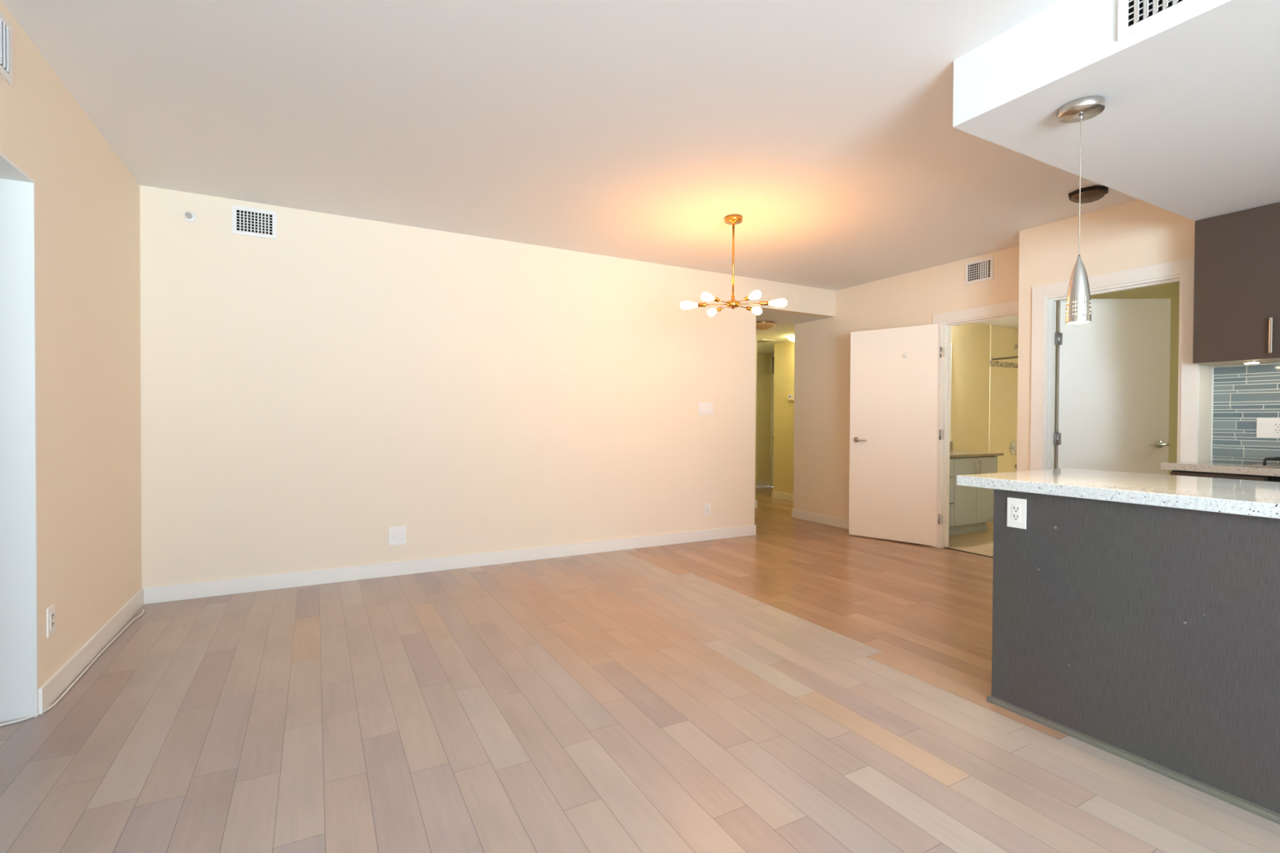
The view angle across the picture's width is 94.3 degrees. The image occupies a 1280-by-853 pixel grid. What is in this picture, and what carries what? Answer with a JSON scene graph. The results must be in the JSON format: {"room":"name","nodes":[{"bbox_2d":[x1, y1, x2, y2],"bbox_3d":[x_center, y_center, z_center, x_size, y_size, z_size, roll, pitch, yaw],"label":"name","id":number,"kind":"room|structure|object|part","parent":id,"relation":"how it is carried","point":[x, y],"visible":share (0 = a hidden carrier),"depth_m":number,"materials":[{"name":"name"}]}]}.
{"room":"empty living room","nodes":[
{"label":"empty living room","id":0,"kind":"room"},
{"bbox_2d":[0,0,141,688],"bbox_3d":[-1.176,-0.141,0.078,0.110,2.578,8.091,0,1,-29],"label":"wall","id":1,"kind":"structure","parent":0,"point":[87,211],"depth_m":2.69,"materials":[{"name":"beige paint"}]},
{"bbox_2d":[0,11,13,85],"bbox_3d":[-2.112,-1.300,1.914,0.016,0.205,0.400,0,1,-29],"label":"air vent","id":2,"kind":"object","parent":1,"relation":"in","point":[6,28],"visible":1,"depth_m":2.04,"materials":[{"name":"white metal"}]},
{"bbox_2d":[0,151,38,723],"bbox_3d":[-2.041,0.097,1.657,0.111,2.057,1.365,0,1,-29],"label":"trim","id":3,"kind":"structure","parent":1,"relation":"attached to","point":[19,650],"depth_m":2.25,"materials":[{"name":"white wood"}]},
{"bbox_2d":[46,604,55,638],"bbox_3d":[-2.381,0.785,2.401,0.008,0.118,0.073,0,1,-29],"label":"power outlet","id":4,"kind":"object","parent":1,"relation":"attached to","point":[51,619],"visible":1,"depth_m":2.39,"materials":[{"name":"white plastic"}]},
{"bbox_2d":[49,611,53,629],"bbox_3d":[-2.380,0.785,2.402,0.003,0.066,0.033,0,1,-29],"label":"receptacle","id":5,"kind":"object","parent":4,"relation":"attached to","point":[51,613],"depth_m":2.40,"materials":[{"name":"white plastic"}]},
{"bbox_2d":[38,588,143,715],"bbox_3d":[-2.695,1.057,2.978,0.012,0.100,1.552,0,1,-29],"label":"baseboard","id":6,"kind":"structure","parent":1,"relation":"attached to","point":[57,683],"depth_m":2.73,"materials":[{"name":"white wood"}]},
{"bbox_2d":[139,185,835,588],"bbox_3d":[-0.496,-0.195,5.127,6.157,2.578,0.110,0,1,-29],"label":"wall","id":7,"kind":"structure","parent":0,"point":[332,383],"depth_m":4.42,"materials":[{"name":"beige paint"}]},
{"bbox_2d":[183,211,196,222],"bbox_3d":[-2.838,-1.326,3.737,0.068,0.068,0.048,0,1,-29],"label":"sprinkler head","id":8,"kind":"object","parent":7,"relation":"attached to","point":[188,216],"visible":1,"depth_m":3.75},
{"bbox_2d":[231,204,276,239],"bbox_3d":[-2.544,-1.348,3.916,0.250,0.185,0.016,0,1,-29],"label":"air vent","id":9,"kind":"object","parent":7,"relation":"in","point":[245,220],"visible":1,"depth_m":3.92,"materials":[{"name":"white metal"}]},
{"bbox_2d":[388,525,406,545],"bbox_3d":[-1.783,0.803,4.365,0.120,0.136,0.013,0,1,-29],"label":"plate","id":10,"kind":"object","parent":7,"relation":"attached to","point":[397,535],"visible":1,"depth_m":4.37,"materials":[{"name":"white plastic"}]},
{"bbox_2d":[143,524,755,604],"bbox_3d":[-0.975,1.045,4.875,4.828,0.100,0.122,0,1,-29],"label":"baseboard","id":11,"kind":"structure","parent":7,"relation":"attached to","point":[269,582],"depth_m":4.42,"materials":[{"name":"white wood"}]},
{"bbox_2d":[698,402,713,414],"bbox_3d":[0.632,-0.170,5.678,0.170,0.118,0.008,0,1,-29],"label":"light switch","id":12,"kind":"object","parent":7,"relation":"attached to","point":[704,408],"visible":1,"depth_m":5.68,"materials":[{"name":"white plastic"}]},
{"bbox_2d":[704,502,710,515],"bbox_3d":[0.648,0.796,5.700,0.073,0.118,0.008,0,1,-29],"label":"power outlet","id":13,"kind":"object","parent":7,"relation":"attached to","point":[707,506],"visible":1,"depth_m":5.70,"materials":[{"name":"white plastic"}]},
{"bbox_2d":[706,506,709,512],"bbox_3d":[0.649,0.796,5.699,0.033,0.066,0.003,0,1,-29],"label":"receptacle","id":14,"kind":"object","parent":13,"relation":"attached to","point":[707,507],"depth_m":5.70,"materials":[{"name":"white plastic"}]},
{"bbox_2d":[1,0,1137,290],"bbox_3d":[1.456,-1.493,1.564,6.157,0.120,8.201,0,1,-29],"label":"ceiling","id":15,"kind":"structure","parent":0,"point":[624,129],"depth_m":2.79,"materials":[{"name":"paint"}]},
{"bbox_2d":[680,214,786,315],"bbox_3d":[0.655,-1.146,4.167,0.700,0.642,0.731,0,1,-29],"label":"chandelier","id":16,"kind":"object","parent":15,"relation":"hanging from","point":[733,220],"visible":1,"depth_m":4.15,"materials":[{"name":"gold metal"}]},
{"bbox_3d":[0.348,-0.861,4.212,0.125,0.057,0.057,0,1,8],"label":"bulb","id":17,"kind":"part","parent":16,"relation":"part of","materials":[{"name":"white glass"}]},
{"bbox_2d":[697,302,706,306],"bbox_3d":[0.440,-0.860,4.199,0.064,0.029,0.029,0,1,8],"label":"socket","id":18,"kind":"object","parent":16,"relation":"attached to","point":[700,304],"depth_m":4.19,"materials":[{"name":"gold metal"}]},
{"bbox_3d":[0.451,-0.857,3.936,0.057,0.057,0.125,1,1,41],"label":"bulb","id":19,"kind":"part","parent":16,"relation":"part of","materials":[{"name":"white glass"}]},
{"bbox_3d":[0.551,-0.863,4.460,0.058,0.057,0.125,0,1,-29],"label":"bulb","id":20,"kind":"part","parent":16,"relation":"part of","materials":[{"name":"white glass"}]},
{"bbox_2d":[712,296,719,302],"bbox_3d":[0.512,-0.858,4.006,0.029,0.029,0.064,1,1,41],"label":"socket","id":21,"kind":"object","parent":16,"relation":"attached to","point":[714,299],"depth_m":3.99,"materials":[{"name":"gold metal"}]},
{"bbox_3d":[0.545,-0.860,4.184,0.162,0.007,0.007,0,1,8],"label":"arm","id":22,"kind":"part","parent":16,"relation":"part of","materials":[{"name":"gold metal"}]},
{"bbox_2d":[715,306,722,311],"bbox_3d":[0.580,-0.862,4.371,0.029,0.029,0.064,0,1,-20],"label":"socket","id":23,"kind":"object","parent":16,"relation":"attached to","point":[717,309],"depth_m":4.35,"materials":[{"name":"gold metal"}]},
{"bbox_3d":[0.655,-1.157,4.165,0.014,0.560,0.014,0,1,-29],"label":"stem","id":24,"kind":"part","parent":16,"relation":"part of","materials":[{"name":"gold metal"}]},
{"bbox_2d":[743,295,751,301],"bbox_3d":[0.720,-0.856,3.964,0.029,0.029,0.064,0,1,-18],"label":"socket","id":25,"kind":"object","parent":16,"relation":"attached to","point":[747,298],"depth_m":3.95,"materials":[{"name":"gold metal"}]},
{"bbox_2d":[745,306,753,311],"bbox_3d":[0.797,-0.860,4.328,0.029,0.029,0.064,1,1,42],"label":"socket","id":26,"kind":"object","parent":16,"relation":"attached to","point":[748,308],"depth_m":4.31,"materials":[{"name":"gold metal"}]},
{"bbox_3d":[0.760,-0.858,4.150,0.162,0.007,0.007,0,1,10],"label":"arm","id":27,"kind":"part","parent":16,"relation":"part of","materials":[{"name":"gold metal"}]},
{"bbox_3d":[0.744,-0.855,3.874,0.058,0.057,0.125,0,1,-29],"label":"bulb","id":28,"kind":"part","parent":16,"relation":"part of","materials":[{"name":"white glass"}]},
{"bbox_3d":[0.860,-0.860,4.398,0.057,0.057,0.125,1,1,42],"label":"bulb","id":29,"kind":"part","parent":16,"relation":"part of","materials":[{"name":"white glass"}]},
{"bbox_2d":[759,301,768,305],"bbox_3d":[0.865,-0.857,4.131,0.064,0.029,0.029,0,1,10],"label":"socket","id":30,"kind":"object","parent":16,"relation":"attached to","point":[762,303],"depth_m":4.12,"materials":[{"name":"gold metal"}]},
{"bbox_3d":[0.957,-0.857,4.115,0.125,0.057,0.057,0,1,10],"label":"bulb","id":31,"kind":"part","parent":16,"relation":"part of","materials":[{"name":"white glass"}]},
{"bbox_2d":[1068,185,1108,204],"bbox_3d":[2.768,-1.420,3.664,0.194,0.060,0.194,0,1,-6],"label":"ceiling light","id":32,"kind":"object","parent":15,"relation":"attached to","point":[1091,193],"visible":0.94,"depth_m":3.61,"materials":[{"name":"brown metal"}]},
{"bbox_2d":[0,487,1279,852],"bbox_3d":[0.974,1.183,3.282,11.539,0.121,11.610,0,1,-29],"label":"floor","id":33,"kind":"structure","parent":0,"point":[794,685],"depth_m":2.23,"materials":[{"name":"brown wood"}]},
{"bbox_2d":[0,608,144,726],"bbox_3d":[-2.589,1.104,2.732,0.299,0.011,1.770,0,1,-16],"label":"cable","id":34,"kind":"object","parent":33,"relation":"on","point":[143,610],"visible":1,"depth_m":2.57,"materials":[{"name":"white plastic"}]},
{"bbox_2d":[948,441,1004,535],"bbox_3d":[3.145,0.638,6.239,1.289,0.925,0.596,0,1,-29],"label":"bathroom vanity","id":35,"kind":"object","parent":33,"relation":"on","point":[971,508],"visible":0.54,"depth_m":6.07,"materials":[{"name":"grey laminate"}]},
{"bbox_3d":[2.920,0.884,5.821,0.480,0.230,0.020,0,1,-29],"label":"drawer","id":36,"kind":"part","parent":35,"relation":"part of","materials":[{"name":"grey laminate"}]},
{"bbox_3d":[2.921,0.634,5.819,0.480,0.256,0.020,0,1,-29],"label":"drawer","id":37,"kind":"part","parent":35,"relation":"part of","materials":[{"name":"grey laminate"}]},
{"bbox_3d":[2.923,0.409,5.816,0.480,0.180,0.020,0,1,-29],"label":"drawer","id":38,"kind":"part","parent":35,"relation":"part of","materials":[{"name":"grey laminate"}]},
{"bbox_3d":[3.297,0.659,6.024,0.364,0.680,0.020,0,1,-29],"label":"door","id":39,"kind":"part","parent":35,"relation":"part of","materials":[{"name":"grey laminate"}]},
{"bbox_2d":[949,450,1004,457],"bbox_3d":[3.146,0.292,6.236,1.289,0.026,0.594,0,1,-29],"label":"countertop","id":40,"kind":"structure","parent":35,"relation":"on","point":[953,454],"depth_m":6.17,"materials":[{"name":"brown stone"}]},
{"bbox_3d":[3.506,0.427,6.109,0.010,0.155,0.027,0,1,-29],"label":"handle","id":41,"kind":"part","parent":35,"relation":"part of","materials":[{"name":"silver metal"}]},
{"bbox_3d":[3.619,0.659,6.201,0.363,0.680,0.020,0,1,-29],"label":"door","id":42,"kind":"part","parent":35,"relation":"part of","materials":[{"name":"grey laminate"}]},
{"bbox_2d":[986,488,1279,824],"bbox_3d":[2.348,0.711,1.494,0.688,0.878,2.546,0,1,-29],"label":"kitchen island","id":43,"kind":"object","parent":33,"relation":"on","point":[1148,637],"visible":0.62,"depth_m":1.99,"materials":[{"name":"grey wood"}]},
{"bbox_2d":[1007,497,1026,528],"bbox_3d":[1.499,0.345,2.363,0.008,0.118,0.073,0,1,-29],"label":"power outlet","id":44,"kind":"object","parent":43,"relation":"attached to","point":[1016,508],"visible":1,"depth_m":2.36,"materials":[{"name":"white plastic"}]},
{"bbox_2d":[1011,504,1020,521],"bbox_3d":[1.498,0.345,2.362,0.003,0.066,0.033,0,1,-29],"label":"receptacle","id":45,"kind":"object","parent":44,"relation":"attached to","point":[1015,508],"depth_m":2.36,"materials":[{"name":"white plastic"}]},
{"bbox_2d":[956,468,1279,519],"bbox_3d":[2.418,0.248,1.577,0.903,0.042,2.735,0,1,-29],"label":"island countertop","id":46,"kind":"structure","parent":43,"relation":"on","point":[1234,496],"depth_m":2.16,"materials":[{"name":"white stone"}]},
{"bbox_3d":[2.345,1.140,1.499,0.688,0.021,2.546,0,1,-29],"label":"molding","id":47,"kind":"part","parent":43,"relation":"part of","materials":[{"name":"grey wood"}]},
{"bbox_2d":[1170,470,1270,481],"bbox_3d":[3.381,0.695,3.410,0.390,0.878,0.398,0,1,-29],"label":"base cabinet","id":48,"kind":"object","parent":33,"relation":"on","point":[1193,473],"visible":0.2,"depth_m":3.29,"materials":[{"name":"brown wood"}]},
{"bbox_2d":[1270,475,1279,482],"bbox_3d":[3.649,0.662,2.893,0.417,0.798,0.750,0,1,-29],"label":"oven","id":49,"kind":"object","parent":33,"relation":"on","point":[1273,478],"visible":0.02,"depth_m":3.13,"materials":[{"name":"black metal"}]},
{"bbox_3d":[4.228,0.667,1.865,0.390,0.778,1.590,0,1,-29],"label":"base cabinet","id":50,"kind":"object","parent":33,"relation":"on","visible":0},
{"bbox_2d":[1160,461,1279,476],"bbox_3d":[3.927,0.249,2.378,0.424,0.040,2.790,0,1,-29],"label":"countertop","id":51,"kind":"structure","parent":50,"relation":"on","point":[1213,466],"depth_m":3.30,"materials":[{"name":"beige stone"}]},
{"bbox_2d":[1247,457,1279,468],"bbox_3d":[3.637,0.197,2.940,0.345,0.050,0.815,0,1,-29],"label":"gas cooktop","id":52,"kind":"object","parent":51,"relation":"in","point":[1264,464],"visible":1,"depth_m":3.18,"materials":[{"name":"silver metal"}]},
{"bbox_2d":[754,333,756,500],"bbox_3d":[0.784,-0.075,7.603,1.329,2.297,3.482,0,1,15],"label":"wall","id":53,"kind":"structure","parent":0,"point":[756,334],"depth_m":7.85,"materials":[{"name":"paint"}]},
{"bbox_2d":[755,353,771,481],"bbox_3d":[1.467,-0.098,9.932,2.080,2.297,0.110,0,1,-29],"label":"wall","id":54,"kind":"structure","parent":0,"point":[762,444],"depth_m":10.23,"materials":[{"name":"paint"}]},
{"bbox_2d":[755,481,769,488],"bbox_3d":[1.464,1.001,9.876,1.800,0.100,0.012,0,1,-29],"label":"baseboard","id":55,"kind":"structure","parent":54,"relation":"attached to","point":[758,484],"depth_m":10.23,"materials":[{"name":"white wood"}]},
{"bbox_2d":[773,341,794,494],"bbox_3d":[2.395,-0.074,8.217,0.100,2.297,1.490,0,1,-29],"label":"wall","id":56,"kind":"structure","parent":0,"point":[784,353],"depth_m":8.66,"materials":[{"name":"paint"}]},
{"bbox_2d":[772,491,793,501],"bbox_3d":[2.377,1.024,8.241,0.112,0.100,1.482,0,1,-29],"label":"baseboard","id":57,"kind":"structure","parent":56,"relation":"attached to","point":[780,495],"depth_m":8.65,"materials":[{"name":"white wood"}]},
{"bbox_2d":[788,394,794,399],"bbox_3d":[2.171,-0.417,8.495,0.026,0.084,0.110,0,1,-29],"label":"thermostat","id":58,"kind":"object","parent":56,"relation":"attached to","point":[791,397],"visible":0.88,"depth_m":8.48,"materials":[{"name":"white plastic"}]},
{"bbox_2d":[755,310,827,355],"bbox_3d":[1.220,-1.287,8.059,4.511,0.120,3.409,0,1,-29],"label":"ceiling","id":59,"kind":"structure","parent":0,"point":[784,328],"depth_m":7.30,"materials":[{"name":"paint"}]},
{"bbox_2d":[755,320,775,329],"bbox_3d":[1.435,-1.176,6.951,0.300,0.075,0.300,0,1,-29],"label":"hall ceiling light","id":60,"kind":"object","parent":59,"relation":"attached to","point":[761,325],"visible":0.77,"depth_m":6.84,"materials":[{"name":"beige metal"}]},
{"bbox_2d":[756,338,775,342],"bbox_3d":[1.762,-1.222,8.476,0.240,0.014,0.240,0,1,-29],"label":"ceiling vent","id":61,"kind":"object","parent":59,"relation":"in","point":[762,340],"visible":0.84,"depth_m":8.41,"materials":[{"name":"white metal"}]},
{"bbox_3d":[1.762,-1.224,8.476,0.240,0.010,0.240,0,1,-29],"label":"frame","id":62,"kind":"part","parent":61,"relation":"part of","materials":[{"name":"yellow metal"}]},
{"bbox_2d":[787,335,794,342],"bbox_3d":[2.146,-1.184,8.025,0.280,0.075,0.280,0,1,-29],"label":"hall ceiling light","id":63,"kind":"object","parent":59,"relation":"attached to","point":[791,338],"visible":0.38,"depth_m":7.98,"materials":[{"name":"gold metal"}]},
{"bbox_2d":[793,245,1019,519],"bbox_3d":[2.558,-0.187,5.846,0.110,2.578,2.822,0,1,-29],"label":"wall","id":64,"kind":"structure","parent":0,"point":[822,347],"depth_m":6.40,"materials":[{"name":"beige paint"}]},
{"bbox_2d":[791,509,929,546],"bbox_3d":[2.295,1.046,6.315,0.122,0.100,1.802,0,1,-29],"label":"baseboard","id":65,"kind":"structure","parent":64,"relation":"attached to","point":[815,517],"depth_m":6.66,"materials":[{"name":"white wood"}]},
{"bbox_2d":[848,324,944,546],"bbox_3d":[2.441,0.075,5.687,0.866,2.033,0.158,1,1,42],"label":"door","id":66,"kind":"structure","parent":64,"relation":"in","point":[894,381],"depth_m":5.67,"materials":[{"name":"white paint"}]},
{"bbox_3d":[2.172,0.133,5.864,0.142,0.052,0.062,1,1,42],"label":"handle","id":67,"kind":"part","parent":66,"relation":"part of","materials":[{"name":"silver metal"}]},
{"bbox_2d":[943,546,993,558],"bbox_3d":[2.967,1.110,5.086,0.025,0.006,0.800,0,1,-29],"label":"trim","id":68,"kind":"structure","parent":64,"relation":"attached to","point":[944,547],"depth_m":5.21,"materials":[{"name":"brown metal"}]},
{"bbox_2d":[929,300,1018,548],"bbox_3d":[2.969,0.045,5.081,0.124,2.135,0.955,0,1,-29],"label":"trim","id":69,"kind":"structure","parent":64,"relation":"attached to","point":[944,321],"depth_m":5.40,"materials":[{"name":"white wood"}]},
{"bbox_2d":[964,256,993,284],"bbox_3d":[2.902,-1.334,5.085,0.016,0.193,0.246,0,1,-29],"label":"air vent","id":70,"kind":"object","parent":64,"relation":"in","point":[982,269],"visible":1,"depth_m":5.08,"materials":[{"name":"white metal"}]},
{"bbox_2d":[950,323,990,452],"bbox_3d":[3.705,-0.124,6.939,2.952,2.440,0.110,0,1,-29],"label":"wall","id":71,"kind":"structure","parent":0,"point":[971,343],"depth_m":6.97,"materials":[{"name":"paint"}]},
{"bbox_2d":[950,343,951,440],"bbox_3d":[3.020,-0.390,6.490,1.220,1.115,0.009,0,1,-29],"label":"wall mirror","id":72,"kind":"object","parent":71,"relation":"attached to","point":[951,344],"visible":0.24,"depth_m":6.78,"materials":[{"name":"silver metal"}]},
{"bbox_2d":[950,376,951,405],"bbox_3d":[3.017,-0.388,6.489,1.214,1.110,0.006,0,1,-29],"label":"mirror glass","id":73,"kind":"object","parent":72,"relation":"attached to","point":[950,376],"depth_m":6.78,"materials":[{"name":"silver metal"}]},
{"bbox_2d":[975,316,1018,328],"bbox_3d":[4.189,-1.273,6.200,3.091,0.120,1.842,0,1,-29],"label":"ceiling","id":74,"kind":"structure","parent":0,"point":[1013,322],"depth_m":6.99,"materials":[{"name":"paint"}]},
{"bbox_2d":[988,324,1018,472],"bbox_3d":[4.965,-0.283,6.623,0.824,1.858,1.649,0,1,-29],"label":"wall","id":75,"kind":"structure","parent":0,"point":[1003,381],"depth_m":7.27,"materials":[{"name":"beige paint"}]},
{"bbox_2d":[1016,199,1213,471],"bbox_3d":[3.293,-0.163,4.103,0.496,2.578,1.041,0,1,-29],"label":"wall","id":76,"kind":"structure","parent":0,"point":[1136,233],"depth_m":4.00,"materials":[{"name":"beige paint"}]},
{"bbox_2d":[1053,298,1170,475],"bbox_3d":[3.400,0.096,4.276,0.809,2.033,0.097,0,1,3],"label":"door","id":77,"kind":"structure","parent":76,"relation":"in","point":[1113,370],"depth_m":4.28,"materials":[{"name":"white paint"}]},
{"bbox_3d":[3.702,0.129,4.243,0.132,0.054,0.062,0,1,3],"label":"handle","id":78,"kind":"part","parent":77,"relation":"part of","materials":[{"name":"silver metal"}]},
{"bbox_2d":[1030,257,1199,471],"bbox_3d":[3.140,0.056,3.966,0.124,2.140,0.938,0,1,-29],"label":"trim","id":79,"kind":"structure","parent":76,"relation":"attached to","point":[1044,297],"depth_m":3.93,"materials":[{"name":"white wood"}]},
{"bbox_2d":[952,0,1279,221],"bbox_3d":[3.519,-1.284,0.870,2.590,0.261,4.775,0,1,-29],"label":"ceiling","id":80,"kind":"structure","parent":0,"point":[1188,125],"depth_m":2.18,"materials":[{"name":"paint"}]},
{"bbox_2d":[1057,95,1105,324],"bbox_3d":[1.620,-0.780,2.186,0.140,0.796,0.140,0,1,-29],"label":"pendant light","id":81,"kind":"object","parent":80,"relation":"hanging from","point":[1078,307],"visible":1,"depth_m":2.17,"materials":[{"name":"silver metal"}]},
{"bbox_3d":[1.619,-0.508,2.189,0.078,0.250,0.078,0,1,-29],"label":"lamp shade","id":82,"kind":"part","parent":81,"relation":"part of","materials":[{"name":"silver metal"}]},
{"bbox_3d":[1.621,-0.880,2.185,0.003,0.517,0.003,0,1,-29],"label":"cord","id":83,"kind":"part","parent":81,"relation":"part of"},
{"bbox_2d":[1117,0,1204,40],"bbox_3d":[1.601,-1.301,1.658,0.017,0.190,0.450,0,1,-29],"label":"ceiling vent","id":84,"kind":"object","parent":80,"relation":"in","point":[1134,16],"visible":1,"depth_m":1.80,"materials":[{"name":"white metal"}]},
{"bbox_2d":[1090,281,1179,475],"bbox_3d":[4.165,-0.182,6.088,2.942,2.580,1.822,0,1,-29],"label":"wall","id":85,"kind":"structure","parent":0,"point":[1167,291],"depth_m":5.43,"materials":[{"name":"paint"}]},
{"bbox_2d":[949,441,952,450],"bbox_3d":[3.009,0.224,6.486,1.289,0.103,0.021,0,1,-29],"label":"backsplash","id":86,"kind":"structure","parent":85,"relation":"attached to","point":[951,442],"depth_m":6.77,"materials":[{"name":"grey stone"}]},
{"bbox_2d":[989,360,1017,368],"bbox_3d":[4.569,-0.759,7.332,0.813,0.066,0.013,0,1,-29],"label":"trim","id":87,"kind":"structure","parent":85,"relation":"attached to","point":[995,363],"depth_m":7.26,"materials":[{"name":"tile"}]},
{"bbox_2d":[990,355,1017,361],"bbox_3d":[4.643,-0.798,6.403,0.060,0.060,1.690,0,1,-29],"label":"shower rod","id":88,"kind":"object","parent":85,"relation":"attached to","point":[992,358],"visible":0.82,"depth_m":7.03,"materials":[{"name":"silver metal"}]},
{"bbox_2d":[1009,344,1017,468],"bbox_3d":[4.699,-0.247,7.296,0.173,1.556,0.197,0,1,-29],"label":"fitting","id":89,"kind":"object","parent":85,"relation":"attached to","point":[1013,446],"visible":0.59,"depth_m":7.36,"materials":[{"name":"silver metal"}]},
{"bbox_3d":[4.662,0.271,7.361,0.170,0.170,0.056,0,1,-29],"label":"valve plate","id":90,"kind":"part","parent":89,"relation":"part of","materials":[{"name":"silver metal"}]},
{"bbox_2d":[1213,362,1279,463],"bbox_3d":[4.713,-0.127,1.491,0.100,2.578,4.907,0,1,-29],"label":"wall","id":91,"kind":"structure","parent":0,"point":[1278,362],"depth_m":3.49,"materials":[{"name":"beige paint"}]},
{"bbox_2d":[1192,202,1279,366],"bbox_3d":[3.510,-0.768,3.183,0.382,0.818,0.721,0,1,-29],"label":"upper cabinet","id":92,"kind":"object","parent":91,"relation":"attached to","point":[1237,290],"visible":1,"depth_m":3.26,"materials":[{"name":"brown wood"}]},
{"bbox_2d":[1242,360,1261,364],"bbox_3d":[3.388,-0.354,3.285,0.072,0.015,0.072,0,1,-29],"label":"puck light","id":93,"kind":"object","parent":92,"relation":"attached to","point":[1246,362],"visible":1,"depth_m":3.27,"materials":[{"name":"silver metal"}]},
{"bbox_3d":[3.333,-0.482,3.133,0.023,0.187,0.012,0,1,-29],"label":"handle","id":94,"kind":"part","parent":92,"relation":"part of","materials":[{"name":"silver metal"}]},
{"bbox_2d":[1210,363,1279,463],"bbox_3d":[4.133,-0.057,2.434,0.009,0.573,2.696,0,1,-29],"label":"tile backsplash","id":95,"kind":"structure","parent":91,"relation":"attached to","point":[1242,395],"depth_m":3.49,"materials":[{"name":"blue tile"}]},
{"bbox_3d":[3.487,-0.074,3.613,0.009,0.572,0.006,0,1,-29],"label":"edge trim","id":96,"kind":"part","parent":95,"relation":"part of","materials":[{"name":"white metal"}]},
{"bbox_2d":[1256,417,1279,438],"bbox_3d":[3.618,0.009,3.358,0.008,0.118,0.186,0,1,-29],"label":"outlet","id":97,"kind":"object","parent":95,"relation":"attached to","point":[1266,428],"visible":1,"depth_m":3.40,"materials":[{"name":"white plastic"}]},
{"bbox_2d":[1273,422,1279,434],"bbox_3d":[3.615,0.009,3.361,0.003,0.066,0.037,0,1,-29],"label":"receptacle","id":98,"kind":"object","parent":97,"relation":"attached to","point":[1276,424],"depth_m":3.37,"materials":[{"name":"white plastic"}]},
{"bbox_3d":[2.418,-0.086,9.278,0.960,2.297,1.949,0,1,-29],"label":"wall","id":99,"kind":"structure","parent":0,"visible":0},
{"bbox_2d":[769,355,773,487],"bbox_3d":[2.514,-0.084,9.935,0.080,2.280,0.889,0,1,-29],"label":"trim","id":100,"kind":"structure","parent":99,"relation":"attached to","point":[771,357],"depth_m":10.29,"materials":[{"name":"white wood"}]},
{"bbox_2d":[772,375,773,486],"bbox_3d":[2.493,0.081,9.935,0.078,1.930,0.825,0,1,-29],"label":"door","id":101,"kind":"structure","parent":99,"relation":"in","point":[773,375],"depth_m":10.29,"materials":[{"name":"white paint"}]}
]}

